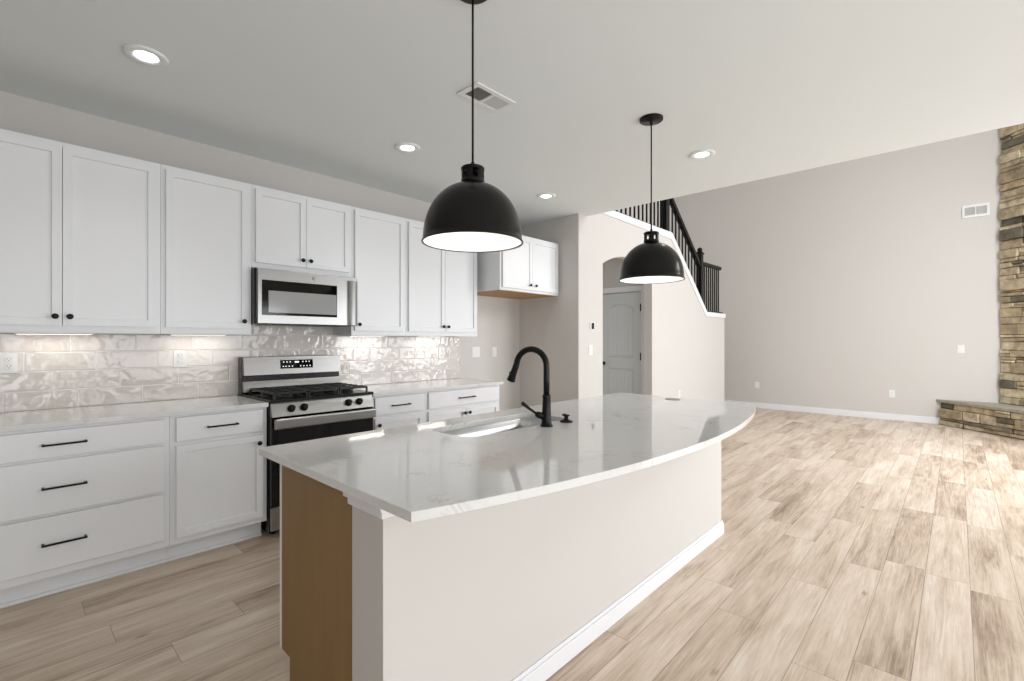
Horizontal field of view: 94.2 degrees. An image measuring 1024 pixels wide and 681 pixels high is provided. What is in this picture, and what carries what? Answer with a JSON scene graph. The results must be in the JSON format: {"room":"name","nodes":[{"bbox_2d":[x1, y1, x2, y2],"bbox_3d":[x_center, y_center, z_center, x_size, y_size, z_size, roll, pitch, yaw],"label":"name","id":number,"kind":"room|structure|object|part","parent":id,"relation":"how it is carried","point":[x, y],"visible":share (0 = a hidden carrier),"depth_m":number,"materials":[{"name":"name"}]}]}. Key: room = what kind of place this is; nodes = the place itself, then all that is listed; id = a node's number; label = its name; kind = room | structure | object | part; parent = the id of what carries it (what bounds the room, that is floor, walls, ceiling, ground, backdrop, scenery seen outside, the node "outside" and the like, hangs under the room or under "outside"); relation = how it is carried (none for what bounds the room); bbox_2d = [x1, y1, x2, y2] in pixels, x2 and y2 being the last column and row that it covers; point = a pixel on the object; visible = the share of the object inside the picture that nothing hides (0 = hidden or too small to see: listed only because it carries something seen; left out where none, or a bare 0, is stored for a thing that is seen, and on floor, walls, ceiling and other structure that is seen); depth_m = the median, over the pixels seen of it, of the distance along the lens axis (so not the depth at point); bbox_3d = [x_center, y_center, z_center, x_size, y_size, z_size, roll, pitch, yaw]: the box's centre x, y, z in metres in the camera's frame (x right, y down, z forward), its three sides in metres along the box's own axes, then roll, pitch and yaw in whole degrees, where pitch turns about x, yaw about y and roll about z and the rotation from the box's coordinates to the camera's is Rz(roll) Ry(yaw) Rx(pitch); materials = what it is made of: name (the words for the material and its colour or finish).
{"room":"kitchen","nodes":[
{"label":"kitchen","id":0,"kind":"room"},
{"bbox_2d":[0,91,519,412],"bbox_3d":[-2.345,-0.053,3.400,0.129,2.738,7.260,0,0,43],"label":"wall","id":1,"kind":"structure","parent":0,"point":[55,371],"depth_m":3.43,"materials":[{"name":"tile"}]},
{"bbox_2d":[0,352,17,372],"bbox_3d":[-2.881,0.128,2.726,0.009,0.117,0.072,0,0,43],"label":"outlet","id":2,"kind":"object","parent":1,"relation":"attached to","point":[8,361],"visible":1,"depth_m":2.73,"materials":[{"name":"white plastic"}]},
{"bbox_2d":[5,357,12,361],"bbox_3d":[-2.880,0.106,2.725,0.004,0.029,0.033,0,0,43],"label":"receptacle","id":3,"kind":"object","parent":2,"relation":"attached to","point":[7,359],"depth_m":2.72,"materials":[{"name":"white plastic"}]},
{"bbox_2d":[5,364,12,368],"bbox_3d":[-2.880,0.148,2.725,0.004,0.029,0.033,0,0,43],"label":"receptacle","id":4,"kind":"object","parent":2,"relation":"attached to","point":[7,366],"depth_m":2.72,"materials":[{"name":"white plastic"}]},
{"bbox_2d":[0,129,159,333],"bbox_3d":[-2.614,-0.575,2.752,0.380,1.066,0.899,0,0,43],"label":"upper cabinet","id":5,"kind":"object","parent":1,"relation":"attached to","point":[80,226],"visible":1,"depth_m":2.69,"materials":[{"name":"white paint"}]},
{"bbox_3d":[-2.650,-0.582,2.495,0.020,0.996,0.424,0,0,43],"label":"door","id":6,"kind":"part","parent":5,"relation":"part of","materials":[{"name":"white paint"}]},
{"bbox_2d":[14,333,93,334],"bbox_3d":[-2.682,-0.040,2.798,0.030,0.012,0.340,0,0,43],"label":"light bar","id":7,"kind":"object","parent":5,"relation":"attached to","point":[14,333],"visible":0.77,"depth_m":2.80,"materials":[{"name":"white plastic"}]},
{"bbox_3d":[-2.506,-0.134,2.611,0.030,0.030,0.031,0,0,43],"label":"knob","id":8,"kind":"part","parent":5,"relation":"part of","materials":[{"name":"black metal"}]},
{"bbox_3d":[-2.465,-0.134,2.655,0.030,0.030,0.031,0,0,43],"label":"knob","id":9,"kind":"part","parent":5,"relation":"part of","materials":[{"name":"black metal"}]},
{"bbox_3d":[-2.521,-0.044,2.666,0.020,0.005,0.899,0,0,43],"label":"light rail","id":10,"kind":"part","parent":5,"relation":"part of","materials":[{"name":"white paint"}]},
{"bbox_3d":[-2.359,-0.582,2.806,0.020,0.996,0.424,0,0,43],"label":"door","id":11,"kind":"part","parent":5,"relation":"part of","materials":[{"name":"white paint"}]},
{"bbox_2d":[173,350,185,366],"bbox_3d":[-2.321,0.128,3.325,0.009,0.117,0.072,0,0,43],"label":"outlet","id":12,"kind":"object","parent":1,"relation":"attached to","point":[179,356],"visible":1,"depth_m":3.32,"materials":[{"name":"white plastic"}]},
{"bbox_2d":[160,164,250,334],"bbox_3d":[-2.127,-0.575,3.273,0.380,1.066,0.524,0,0,43],"label":"upper cabinet","id":13,"kind":"object","parent":1,"relation":"attached to","point":[205,219],"visible":0.91,"depth_m":3.15,"materials":[{"name":"white paint"}]},
{"bbox_2d":[169,334,226,335],"bbox_3d":[-2.187,-0.040,3.327,0.030,0.012,0.340,0,0,43],"label":"light bar","id":14,"kind":"object","parent":13,"relation":"attached to","point":[169,334],"visible":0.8,"depth_m":3.33,"materials":[{"name":"white plastic"}]},
{"bbox_3d":[-2.034,-0.044,3.186,0.020,0.005,0.524,0,0,43],"label":"light rail","id":15,"kind":"part","parent":13,"relation":"part of","materials":[{"name":"white paint"}]},
{"bbox_2d":[251,184,350,276],"bbox_3d":[-1.687,-0.814,3.743,0.380,0.588,0.761,0,0,43],"label":"upper cabinet","id":16,"kind":"object","parent":1,"relation":"attached to","point":[290,231],"visible":0.94,"depth_m":3.60,"materials":[{"name":"white paint"}]},
{"bbox_3d":[-1.700,-0.818,3.510,0.020,0.523,0.354,0,0,43],"label":"door","id":17,"kind":"part","parent":16,"relation":"part of","materials":[{"name":"white paint"}]},
{"bbox_2d":[251,268,356,326],"bbox_3d":[-1.654,-0.312,3.712,0.452,0.397,0.760,0,0,43],"label":"microwave","id":18,"kind":"object","parent":16,"relation":"attached to","point":[278,297],"visible":0.94,"depth_m":3.54,"materials":[{"name":"silver metal"}]},
{"bbox_3d":[-1.549,-0.277,3.550,0.002,0.155,0.505,0,0,43],"label":"viewing pane","id":19,"kind":"part","parent":18,"relation":"part of","materials":[{"name":"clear glass"}]},
{"bbox_3d":[-1.270,-0.299,3.817,0.034,0.354,0.074,0,0,43],"label":"handle","id":20,"kind":"part","parent":18,"relation":"part of","materials":[{"name":"silver metal"}]},
{"bbox_3d":[-1.456,-0.818,3.771,0.020,0.523,0.354,0,0,43],"label":"door","id":21,"kind":"part","parent":16,"relation":"part of","materials":[{"name":"white paint"}]},
{"bbox_2d":[333,206,404,335],"bbox_3d":[-1.246,-0.575,4.213,0.380,1.066,0.527,0,0,43],"label":"upper cabinet","id":22,"kind":"object","parent":1,"relation":"attached to","point":[377,239],"visible":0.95,"depth_m":4.09,"materials":[{"name":"white paint"}]},
{"bbox_2d":[349,335,384,336],"bbox_3d":[-1.299,-0.040,4.276,0.030,0.012,0.340,0,0,43],"label":"light bar","id":23,"kind":"object","parent":22,"relation":"attached to","point":[349,335],"visible":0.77,"depth_m":4.26,"materials":[{"name":"white plastic"}]},
{"bbox_3d":[-1.154,-0.044,4.127,0.020,0.005,0.527,0,0,43],"label":"light rail","id":24,"kind":"part","parent":22,"relation":"part of","materials":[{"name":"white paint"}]},
{"bbox_3d":[-1.137,-0.582,4.111,0.020,0.996,0.478,0,0,43],"label":"door","id":25,"kind":"part","parent":22,"relation":"part of","materials":[{"name":"white paint"}]},
{"bbox_2d":[370,349,376,360],"bbox_3d":[-1.286,0.134,4.430,0.010,0.117,0.072,0,0,43],"label":"light switch","id":26,"kind":"object","parent":1,"relation":"attached to","point":[373,352],"visible":1,"depth_m":4.43,"materials":[{"name":"white plastic"}]},
{"bbox_2d":[405,218,476,336],"bbox_3d":[-0.764,-0.575,4.729,0.380,1.066,0.882,0,0,43],"label":"upper cabinet","id":27,"kind":"object","parent":1,"relation":"attached to","point":[440,285],"visible":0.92,"depth_m":4.56,"materials":[{"name":"white paint"}]},
{"bbox_3d":[-0.798,-0.582,4.474,0.020,0.996,0.415,0,0,43],"label":"door","id":28,"kind":"part","parent":27,"relation":"part of","materials":[{"name":"white paint"}]},
{"bbox_3d":[-0.512,-0.582,4.779,0.020,0.996,0.415,0,0,43],"label":"door","id":29,"kind":"part","parent":27,"relation":"part of","materials":[{"name":"white paint"}]},
{"bbox_2d":[438,347,443,358],"bbox_3d":[-0.744,0.132,5.010,0.009,0.117,0.072,0,0,43],"label":"outlet","id":30,"kind":"object","parent":1,"relation":"attached to","point":[440,349],"visible":1,"depth_m":5.00,"materials":[{"name":"white plastic"}]},
{"bbox_2d":[472,347,479,356],"bbox_3d":[-0.405,0.131,5.385,0.010,0.117,0.118,0,0,43],"label":"light switch","id":31,"kind":"object","parent":1,"relation":"attached to","point":[475,350],"visible":1,"depth_m":5.38,"materials":[{"name":"white plastic"}]},
{"bbox_2d":[492,347,496,356],"bbox_3d":[-0.207,0.134,5.596,0.010,0.117,0.072,0,0,43],"label":"light switch","id":32,"kind":"object","parent":1,"relation":"attached to","point":[494,349],"visible":1,"depth_m":5.59,"materials":[{"name":"white plastic"}]},
{"bbox_2d":[477,235,557,298],"bbox_3d":[0.004,-0.815,5.346,0.658,0.606,0.962,0,0,43],"label":"upper cabinet","id":33,"kind":"object","parent":1,"relation":"attached to","point":[529,270],"visible":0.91,"depth_m":5.07,"materials":[{"name":"white paint"}]},
{"bbox_3d":[0.058,-0.816,4.982,0.020,0.547,0.455,0,0,43],"label":"door","id":34,"kind":"part","parent":33,"relation":"part of","materials":[{"name":"white paint"}]},
{"bbox_3d":[0.371,-0.816,5.316,0.020,0.547,0.455,0,0,43],"label":"door","id":35,"kind":"part","parent":33,"relation":"part of","materials":[{"name":"white paint"}]},
{"bbox_2d":[0,0,1023,225],"bbox_3d":[0.018,-1.452,1.226,6.550,0.060,7.315,0,0,43],"label":"ceiling","id":36,"kind":"structure","parent":0,"point":[330,88],"depth_m":2.57,"materials":[{"name":"white paint"}]},
{"bbox_2d":[122,44,168,66],"bbox_3d":[-1.825,-1.416,2.375,0.184,0.011,0.184,0,0,43],"label":"recessed light","id":37,"kind":"object","parent":36,"relation":"in","point":[144,55],"visible":1,"depth_m":2.37,"materials":[{"name":"white paint"}]},
{"bbox_2d":[395,142,419,152],"bbox_3d":[-0.769,-1.416,3.503,0.184,0.011,0.184,0,0,43],"label":"recessed light","id":38,"kind":"object","parent":36,"relation":"in","point":[405,147],"visible":1,"depth_m":3.49,"materials":[{"name":"white paint"}]},
{"bbox_2d":[421,0,522,252],"bbox_3d":[-0.159,-0.907,1.923,0.409,1.029,0.409,0,0,43],"label":"pendant lamp","id":39,"kind":"object","parent":36,"relation":"hanging from","point":[470,215],"visible":1,"depth_m":1.80,"materials":[{"name":"black metal"}]},
{"bbox_3d":[-0.159,-0.513,1.923,0.409,0.241,0.409,0,0,43],"label":"lamp shade","id":40,"kind":"part","parent":39,"relation":"part of","materials":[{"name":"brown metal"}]},
{"bbox_3d":[-0.159,-0.511,1.923,0.393,0.232,0.393,0,0,43],"label":"lamp shade","id":41,"kind":"part","parent":39,"relation":"part of","materials":[{"name":"white ceramic"}]},
{"bbox_3d":[-0.159,-1.038,1.923,0.018,0.690,0.018,0,0,43],"label":"rod","id":42,"kind":"part","parent":39,"relation":"part of","materials":[{"name":"black metal"}]},
{"bbox_2d":[457,82,515,112],"bbox_3d":[-0.145,-1.417,2.786,0.176,0.009,0.316,0,0,43],"label":"ceiling vent","id":43,"kind":"object","parent":36,"relation":"in","point":[484,96],"visible":0.98,"depth_m":2.78,"materials":[{"name":"white plastic"}]},
{"bbox_2d":[537,193,555,198],"bbox_3d":[0.337,-1.416,4.677,0.184,0.011,0.184,0,0,43],"label":"recessed light","id":44,"kind":"object","parent":36,"relation":"in","point":[542,195],"visible":1,"depth_m":4.67,"materials":[{"name":"white paint"}]},
{"bbox_2d":[619,113,684,283],"bbox_3d":[0.892,-0.904,3.049,0.409,1.036,0.409,0,0,43],"label":"pendant lamp","id":45,"kind":"object","parent":36,"relation":"hanging from","point":[652,261],"visible":1,"depth_m":2.94,"materials":[{"name":"black metal"}]},
{"bbox_3d":[0.892,-1.035,3.049,0.018,0.696,0.018,0,0,43],"label":"rod","id":46,"kind":"part","parent":45,"relation":"part of","materials":[{"name":"black metal"}]},
{"bbox_3d":[0.892,-0.506,3.049,0.409,0.241,0.409,0,0,43],"label":"lamp shade","id":47,"kind":"part","parent":45,"relation":"part of","materials":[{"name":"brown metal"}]},
{"bbox_3d":[0.892,-0.504,3.049,0.393,0.232,0.393,0,0,43],"label":"lamp shade","id":48,"kind":"part","parent":45,"relation":"part of","materials":[{"name":"white ceramic"}]},
{"bbox_2d":[689,149,714,159],"bbox_3d":[1.449,-1.416,3.629,0.184,0.011,0.184,0,0,43],"label":"recessed light","id":49,"kind":"object","parent":36,"relation":"in","point":[704,153],"visible":1,"depth_m":3.62,"materials":[{"name":"white paint"}]},
{"bbox_2d":[0,408,1023,680],"bbox_3d":[1.713,1.355,3.499,7.180,0.080,12.950,0,0,43],"label":"floor","id":50,"kind":"structure","parent":0,"point":[850,548],"depth_m":2.46,"materials":[{"name":"wood"}]},
{"bbox_2d":[0,416,169,608],"bbox_3d":[-2.516,0.878,2.649,0.664,0.874,0.901,0,0,43],"label":"base cabinet","id":51,"kind":"object","parent":50,"relation":"on","point":[80,505],"visible":0.97,"depth_m":2.49,"materials":[{"name":"white paint"}]},
{"bbox_3d":[-2.286,1.026,2.434,0.034,0.010,0.172,0,0,43],"label":"handle","id":52,"kind":"part","parent":51,"relation":"part of","materials":[{"name":"black metal"}]},
{"bbox_3d":[-2.286,0.743,2.434,0.034,0.010,0.172,0,0,43],"label":"handle","id":53,"kind":"part","parent":51,"relation":"part of","materials":[{"name":"black metal"}]},
{"bbox_3d":[-2.286,0.525,2.434,0.034,0.010,0.172,0,0,43],"label":"handle","id":54,"kind":"part","parent":51,"relation":"part of","materials":[{"name":"black metal"}]},
{"bbox_3d":[-2.306,1.026,2.453,0.020,0.268,0.844,0,0,43],"label":"drawer","id":55,"kind":"part","parent":51,"relation":"part of","materials":[{"name":"white paint"}]},
{"bbox_3d":[-2.306,0.743,2.453,0.020,0.266,0.844,0,0,43],"label":"drawer","id":56,"kind":"part","parent":51,"relation":"part of","materials":[{"name":"white paint"}]},
{"bbox_3d":[-2.306,0.525,2.453,0.020,0.136,0.844,0,0,43],"label":"drawer","id":57,"kind":"part","parent":51,"relation":"part of","materials":[{"name":"white paint"}]},
{"bbox_2d":[167,407,266,560],"bbox_3d":[-2.025,0.878,3.174,0.664,0.874,0.536,0,0,43],"label":"base cabinet","id":58,"kind":"object","parent":50,"relation":"on","point":[218,473],"visible":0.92,"depth_m":2.96,"materials":[{"name":"white paint"}]},
{"bbox_3d":[-1.815,0.526,2.978,0.020,0.142,0.479,0,0,43],"label":"drawer","id":59,"kind":"part","parent":58,"relation":"part of","materials":[{"name":"white paint"}]},
{"bbox_3d":[-1.815,0.892,2.978,0.020,0.542,0.479,0,0,43],"label":"door","id":60,"kind":"part","parent":58,"relation":"part of","materials":[{"name":"white paint"}]},
{"bbox_3d":[-1.795,0.526,2.959,0.034,0.010,0.172,0,0,43],"label":"handle","id":61,"kind":"part","parent":58,"relation":"part of","materials":[{"name":"black metal"}]},
{"bbox_2d":[238,355,375,533],"bbox_3d":[-1.551,0.720,3.628,0.698,1.192,0.761,0,0,43],"label":"gas range","id":62,"kind":"object","parent":50,"relation":"on","point":[306,398],"visible":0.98,"depth_m":3.52,"materials":[{"name":"silver metal"}]},
{"bbox_3d":[-1.347,1.194,3.438,0.025,0.153,0.753,0,0,43],"label":"drawer","id":63,"kind":"part","parent":62,"relation":"part of","materials":[{"name":"silver metal"}]},
{"bbox_3d":[-1.605,0.387,3.363,0.110,0.022,0.110,0,0,43],"label":"burner","id":64,"kind":"part","parent":62,"relation":"part of","materials":[{"name":"black metal"}]},
{"bbox_3d":[-1.496,0.462,3.239,0.049,0.053,0.052,0,0,43],"label":"knob","id":65,"kind":"part","parent":62,"relation":"part of","materials":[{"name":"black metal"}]},
{"bbox_3d":[-1.437,0.462,3.303,0.049,0.053,0.052,0,0,43],"label":"knob","id":66,"kind":"part","parent":62,"relation":"part of","materials":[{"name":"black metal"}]},
{"bbox_2d":[242,389,372,402],"bbox_3d":[-1.540,0.407,3.618,0.558,0.020,0.761,0,0,43],"label":"cooktop","id":67,"kind":"object","parent":62,"relation":"in","point":[347,394],"depth_m":3.45,"materials":[{"name":"black metal"}]},
{"bbox_3d":[-1.346,0.813,3.437,0.027,0.595,0.753,0,0,43],"label":"oven door","id":68,"kind":"part","parent":62,"relation":"part of","materials":[{"name":"black glass"}]},
{"bbox_3d":[-1.341,0.465,3.432,0.040,0.092,0.753,0,0,43],"label":"control panel","id":69,"kind":"part","parent":62,"relation":"part of","materials":[{"name":"silver metal"}]},
{"bbox_3d":[-1.317,0.556,3.409,0.057,0.071,0.745,0,0,43],"label":"handle","id":70,"kind":"part","parent":62,"relation":"part of","materials":[{"name":"silver metal"}]},
{"bbox_3d":[-1.211,0.462,3.544,0.049,0.053,0.052,0,0,43],"label":"knob","id":71,"kind":"part","parent":62,"relation":"part of","materials":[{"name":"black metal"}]},
{"bbox_3d":[-1.152,0.462,3.607,0.049,0.053,0.052,0,0,43],"label":"knob","id":72,"kind":"part","parent":62,"relation":"part of","materials":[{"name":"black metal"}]},
{"bbox_2d":[372,392,424,429],"bbox_3d":[-1.136,0.878,4.124,0.664,0.874,0.522,0,0,43],"label":"base cabinet","id":73,"kind":"object","parent":50,"relation":"on","point":[397,410],"visible":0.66,"depth_m":3.91,"materials":[{"name":"white paint"}]},
{"bbox_3d":[-0.926,0.526,3.928,0.020,0.142,0.465,0,0,43],"label":"drawer","id":74,"kind":"part","parent":73,"relation":"part of","materials":[{"name":"white paint"}]},
{"bbox_3d":[-0.925,0.892,3.928,0.020,0.542,0.465,0,0,43],"label":"door","id":75,"kind":"part","parent":73,"relation":"part of","materials":[{"name":"white paint"}]},
{"bbox_2d":[358,378,502,396],"bbox_3d":[-0.817,0.426,4.473,0.636,0.029,1.463,0,0,43],"label":"countertop","id":76,"kind":"structure","parent":73,"relation":"on","point":[444,384],"depth_m":4.35,"materials":[{"name":"white stone"}]},
{"bbox_2d":[425,385,498,421],"bbox_3d":[-0.643,0.878,4.650,0.664,0.874,0.917,0,0,43],"label":"base cabinet","id":77,"kind":"object","parent":50,"relation":"on","point":[451,403],"visible":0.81,"depth_m":4.40,"materials":[{"name":"white paint"}]},
{"bbox_3d":[-0.581,0.892,4.296,0.020,0.542,0.428,0,0,43],"label":"door","id":78,"kind":"part","parent":77,"relation":"part of","materials":[{"name":"white paint"}]},
{"bbox_3d":[-0.433,0.526,4.454,0.020,0.142,0.860,0,0,43],"label":"drawer","id":79,"kind":"part","parent":77,"relation":"part of","materials":[{"name":"white paint"}]},
{"bbox_3d":[-0.286,0.892,4.611,0.020,0.542,0.428,0,0,43],"label":"door","id":80,"kind":"part","parent":77,"relation":"part of","materials":[{"name":"white paint"}]},
{"bbox_2d":[280,441,723,680],"bbox_3d":[0.249,0.878,2.556,0.819,0.876,2.658,0,0,43],"label":"kitchen island","id":81,"kind":"object","parent":50,"relation":"on","point":[516,590],"visible":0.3,"depth_m":1.71,"materials":[{"name":"grey paint"}]},
{"bbox_3d":[-0.010,0.814,2.789,0.020,0.748,2.591,0,0,43],"label":"frame","id":82,"kind":"part","parent":81,"relation":"part of","materials":[{"name":"white paint"}]},
{"bbox_3d":[-0.682,0.878,1.651,0.554,0.876,0.012,0,0,43],"label":"panel","id":83,"kind":"part","parent":81,"relation":"part of","materials":[{"name":"brown wood"}]},
{"bbox_3d":[0.470,0.469,2.349,0.214,0.057,2.658,0,0,43],"label":"cap moulding","id":84,"kind":"part","parent":81,"relation":"part of","materials":[{"name":"white paint"}]},
{"bbox_2d":[259,392,755,522],"bbox_3d":[0.382,0.426,2.400,1.209,0.026,2.683,0,0,43],"label":"island countertop","id":85,"kind":"structure","parent":81,"relation":"on","point":[413,472],"depth_m":1.76,"materials":[{"name":"white stone"}]},
{"bbox_2d":[441,418,553,436],"bbox_3d":[-0.047,0.546,2.372,0.344,0.211,0.754,0,0,43],"label":"sink","id":86,"kind":"object","parent":85,"relation":"in","point":[481,430],"visible":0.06,"depth_m":2.54,"materials":[{"name":"silver metal"}]},
{"bbox_2d":[507,346,552,426],"bbox_3d":[0.069,0.221,2.314,0.250,0.386,0.121,0,0,28],"label":"faucet","id":87,"kind":"object","parent":85,"relation":"on","point":[545,415],"visible":1,"depth_m":2.29,"materials":[{"name":"black metal"}]},
{"bbox_3d":[0.094,0.146,2.338,0.197,0.236,0.030,0,0,30],"label":"spout","id":88,"kind":"part","parent":87,"relation":"part of","materials":[{"name":"black metal"}]},
{"bbox_3d":[0.102,0.337,2.280,0.125,0.094,0.034,0,0,-13],"label":"lever","id":89,"kind":"part","parent":87,"relation":"part of","materials":[{"name":"black metal"}]},
{"bbox_2d":[560,413,572,422],"bbox_3d":[0.276,0.394,2.420,0.067,0.040,0.067,0,0,21],"label":"soap dispenser","id":90,"kind":"object","parent":85,"relation":"on","point":[565,420],"visible":1,"depth_m":2.41,"materials":[{"name":"black metal"}]},
{"bbox_3d":[0.475,1.270,2.344,0.188,0.090,2.646,0,0,43],"label":"baseboard","id":91,"kind":"part","parent":81,"relation":"part of","materials":[{"name":"white paint"}]},
{"bbox_2d":[936,123,1023,439],"bbox_3d":[6.746,-1.334,5.708,2.546,5.299,2.549,0,0,43],"label":"stone fireplace","id":92,"kind":"object","parent":50,"relation":"on","point":[1006,417],"visible":0.91,"depth_m":6.83,"materials":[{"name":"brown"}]},
{"bbox_3d":[-3.039,0.878,2.116,0.630,0.874,0.589,0,0,43],"label":"base cabinet","id":93,"kind":"object","parent":50,"relation":"on","visible":0},
{"bbox_2d":[0,395,267,432],"bbox_3d":[-2.542,0.426,2.629,0.636,0.029,2.038,0,0,43],"label":"countertop","id":94,"kind":"structure","parent":93,"relation":"on","point":[61,417],"depth_m":2.76,"materials":[{"name":"white stone"}]},
{"bbox_2d":[520,215,568,407],"bbox_3d":[0.414,-0.053,5.707,0.765,2.738,0.120,0,0,43],"label":"wall","id":95,"kind":"structure","parent":0,"point":[544,322],"depth_m":5.59,"materials":[{"name":"grey paint"}]},
{"bbox_2d":[603,258,643,294],"bbox_3d":[1.537,0.007,7.347,1.365,2.618,0.110,0,0,43],"label":"wall","id":96,"kind":"structure","parent":0,"point":[611,267],"depth_m":7.26,"materials":[{"name":"grey paint"}]},
{"bbox_2d":[603,292,640,394],"bbox_3d":[1.633,0.296,7.175,0.720,2.022,0.121,0,0,43],"label":"door","id":97,"kind":"structure","parent":96,"relation":"in","point":[621,311],"depth_m":7.18,"materials":[{"name":"grey paint"}]},
{"bbox_3d":[1.641,-0.149,7.194,0.435,0.810,0.012,0,0,43],"label":"panel","id":98,"kind":"part","parent":97,"relation":"part of","materials":[{"name":"grey paint"}]},
{"bbox_3d":[1.641,0.755,7.194,0.435,0.680,0.012,0,0,43],"label":"panel","id":99,"kind":"part","parent":97,"relation":"part of","materials":[{"name":"grey paint"}]},
{"bbox_2d":[603,285,643,393],"bbox_3d":[1.624,0.256,7.176,0.865,2.120,0.020,0,0,43],"label":"trim","id":100,"kind":"structure","parent":96,"relation":"attached to","point":[639,287],"depth_m":6.92,"materials":[{"name":"white paint"}]},
{"bbox_2d":[615,201,670,231],"bbox_3d":[1.594,-1.335,8.516,0.150,5.300,5.485,0,0,43],"label":"wall","id":101,"kind":"structure","parent":0,"point":[636,207],"depth_m":9.66,"materials":[{"name":"grey paint"}]},
{"bbox_2d":[569,213,723,400],"bbox_3d":[2.256,-0.135,7.024,0.125,2.900,4.560,0,0,43],"label":"wall","id":102,"kind":"structure","parent":0,"point":[684,346],"depth_m":6.62,"materials":[{"name":"grey paint"}]},
{"bbox_2d":[589,345,592,354],"bbox_3d":[0.908,0.111,5.485,0.010,0.117,0.072,0,0,43],"label":"light switch","id":103,"kind":"object","parent":102,"relation":"attached to","point":[590,346],"visible":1,"depth_m":5.48,"materials":[{"name":"white plastic"}]},
{"bbox_2d":[590,322,593,329],"bbox_3d":[0.931,-0.168,5.504,0.018,0.096,0.084,0,0,43],"label":"thermostat","id":104,"kind":"object","parent":102,"relation":"attached to","point":[591,323],"visible":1,"depth_m":5.49,"materials":[{"name":"white plastic"}]},
{"bbox_2d":[602,211,671,238],"bbox_3d":[1.619,-1.544,6.239,0.018,0.098,2.182,0,0,43],"label":"trim","id":105,"kind":"structure","parent":102,"relation":"attached to","point":[614,214],"depth_m":6.26,"materials":[{"name":"white paint"}]},
{"bbox_2d":[614,199,669,231],"bbox_3d":[1.557,-2.132,6.278,0.128,1.094,2.162,0,0,43],"label":"balcony railing","id":106,"kind":"object","parent":102,"relation":"on","point":[664,204],"visible":0.04,"depth_m":6.86,"materials":[{"name":"black paint"}]},
{"bbox_3d":[2.252,-2.132,7.021,0.128,1.094,0.128,0,0,43],"label":"newel post","id":107,"kind":"part","parent":106,"relation":"part of","materials":[{"name":"black paint"}]},
{"bbox_2d":[670,198,703,300],"bbox_3d":[2.753,-1.385,7.555,0.114,1.800,1.355,0,0,43],"label":"stair railing","id":108,"kind":"object","parent":102,"relation":"on","point":[697,257],"visible":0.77,"depth_m":7.65,"materials":[{"name":"black paint"}]},
{"bbox_3d":[2.701,-1.756,7.501,0.064,1.058,1.205,0,0,43],"label":"handrail","id":109,"kind":"part","parent":108,"relation":"part of","materials":[{"name":"black paint"}]},
{"bbox_3d":[3.147,-1.069,7.977,0.114,0.979,0.114,0,0,43],"label":"newel post","id":110,"kind":"part","parent":108,"relation":"part of","materials":[{"name":"black paint"}]},
{"bbox_2d":[671,233,706,315],"bbox_3d":[2.817,-1.000,7.520,0.017,1.181,1.360,0,0,43],"label":"trim","id":111,"kind":"structure","parent":102,"relation":"attached to","point":[673,240],"depth_m":7.48,"materials":[{"name":"white paint"}]},
{"bbox_2d":[703,262,722,313],"bbox_3d":[3.498,-0.904,8.352,0.064,0.858,0.933,0,0,43],"label":"landing railing","id":112,"kind":"object","parent":102,"relation":"on","point":[705,264],"visible":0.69,"depth_m":8.31,"materials":[{"name":"black paint"}]},
{"bbox_3d":[3.479,-1.302,8.332,0.064,0.060,0.878,0,0,43],"label":"handrail","id":113,"kind":"part","parent":112,"relation":"part of","materials":[{"name":"black paint"}]},
{"bbox_2d":[706,312,725,317],"bbox_3d":[3.561,-0.445,8.314,0.018,0.075,0.913,0,0,43],"label":"trim","id":114,"kind":"structure","parent":102,"relation":"attached to","point":[709,314],"depth_m":8.31,"materials":[{"name":"white paint"}]},
{"bbox_2d":[673,129,1002,419],"bbox_3d":[6.086,-1.335,8.172,7.180,5.300,0.150,0,0,43],"label":"wall","id":115,"kind":"structure","parent":0,"point":[844,285],"depth_m":8.14,"materials":[{"name":"grey paint"}]},
{"bbox_2d":[724,400,939,423],"bbox_3d":[5.117,1.264,8.965,4.379,0.104,0.015,0,0,43],"label":"baseboard","id":116,"kind":"structure","parent":115,"relation":"attached to","point":[910,418],"depth_m":8.26,"materials":[{"name":"white paint"}]},
{"bbox_2d":[889,390,894,397],"bbox_3d":[6.286,0.878,7.875,0.080,0.124,0.009,0,0,43],"label":"outlet","id":117,"kind":"object","parent":115,"relation":"attached to","point":[891,392],"visible":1,"depth_m":7.87,"materials":[{"name":"white plastic"}]},
{"bbox_2d":[957,345,964,352],"bbox_3d":[6.893,0.131,7.307,0.080,0.124,0.009,0,0,43],"label":"light switch","id":118,"kind":"object","parent":115,"relation":"attached to","point":[960,348],"visible":1,"depth_m":7.30,"materials":[{"name":"white plastic"}]},
{"bbox_2d":[962,202,989,217],"bbox_3d":[7.010,-1.964,7.196,0.300,0.188,0.012,0,0,43],"label":"air vent","id":119,"kind":"object","parent":115,"relation":"in","point":[983,209],"visible":1,"depth_m":7.19,"materials":[{"name":"white plastic"}]}
]}

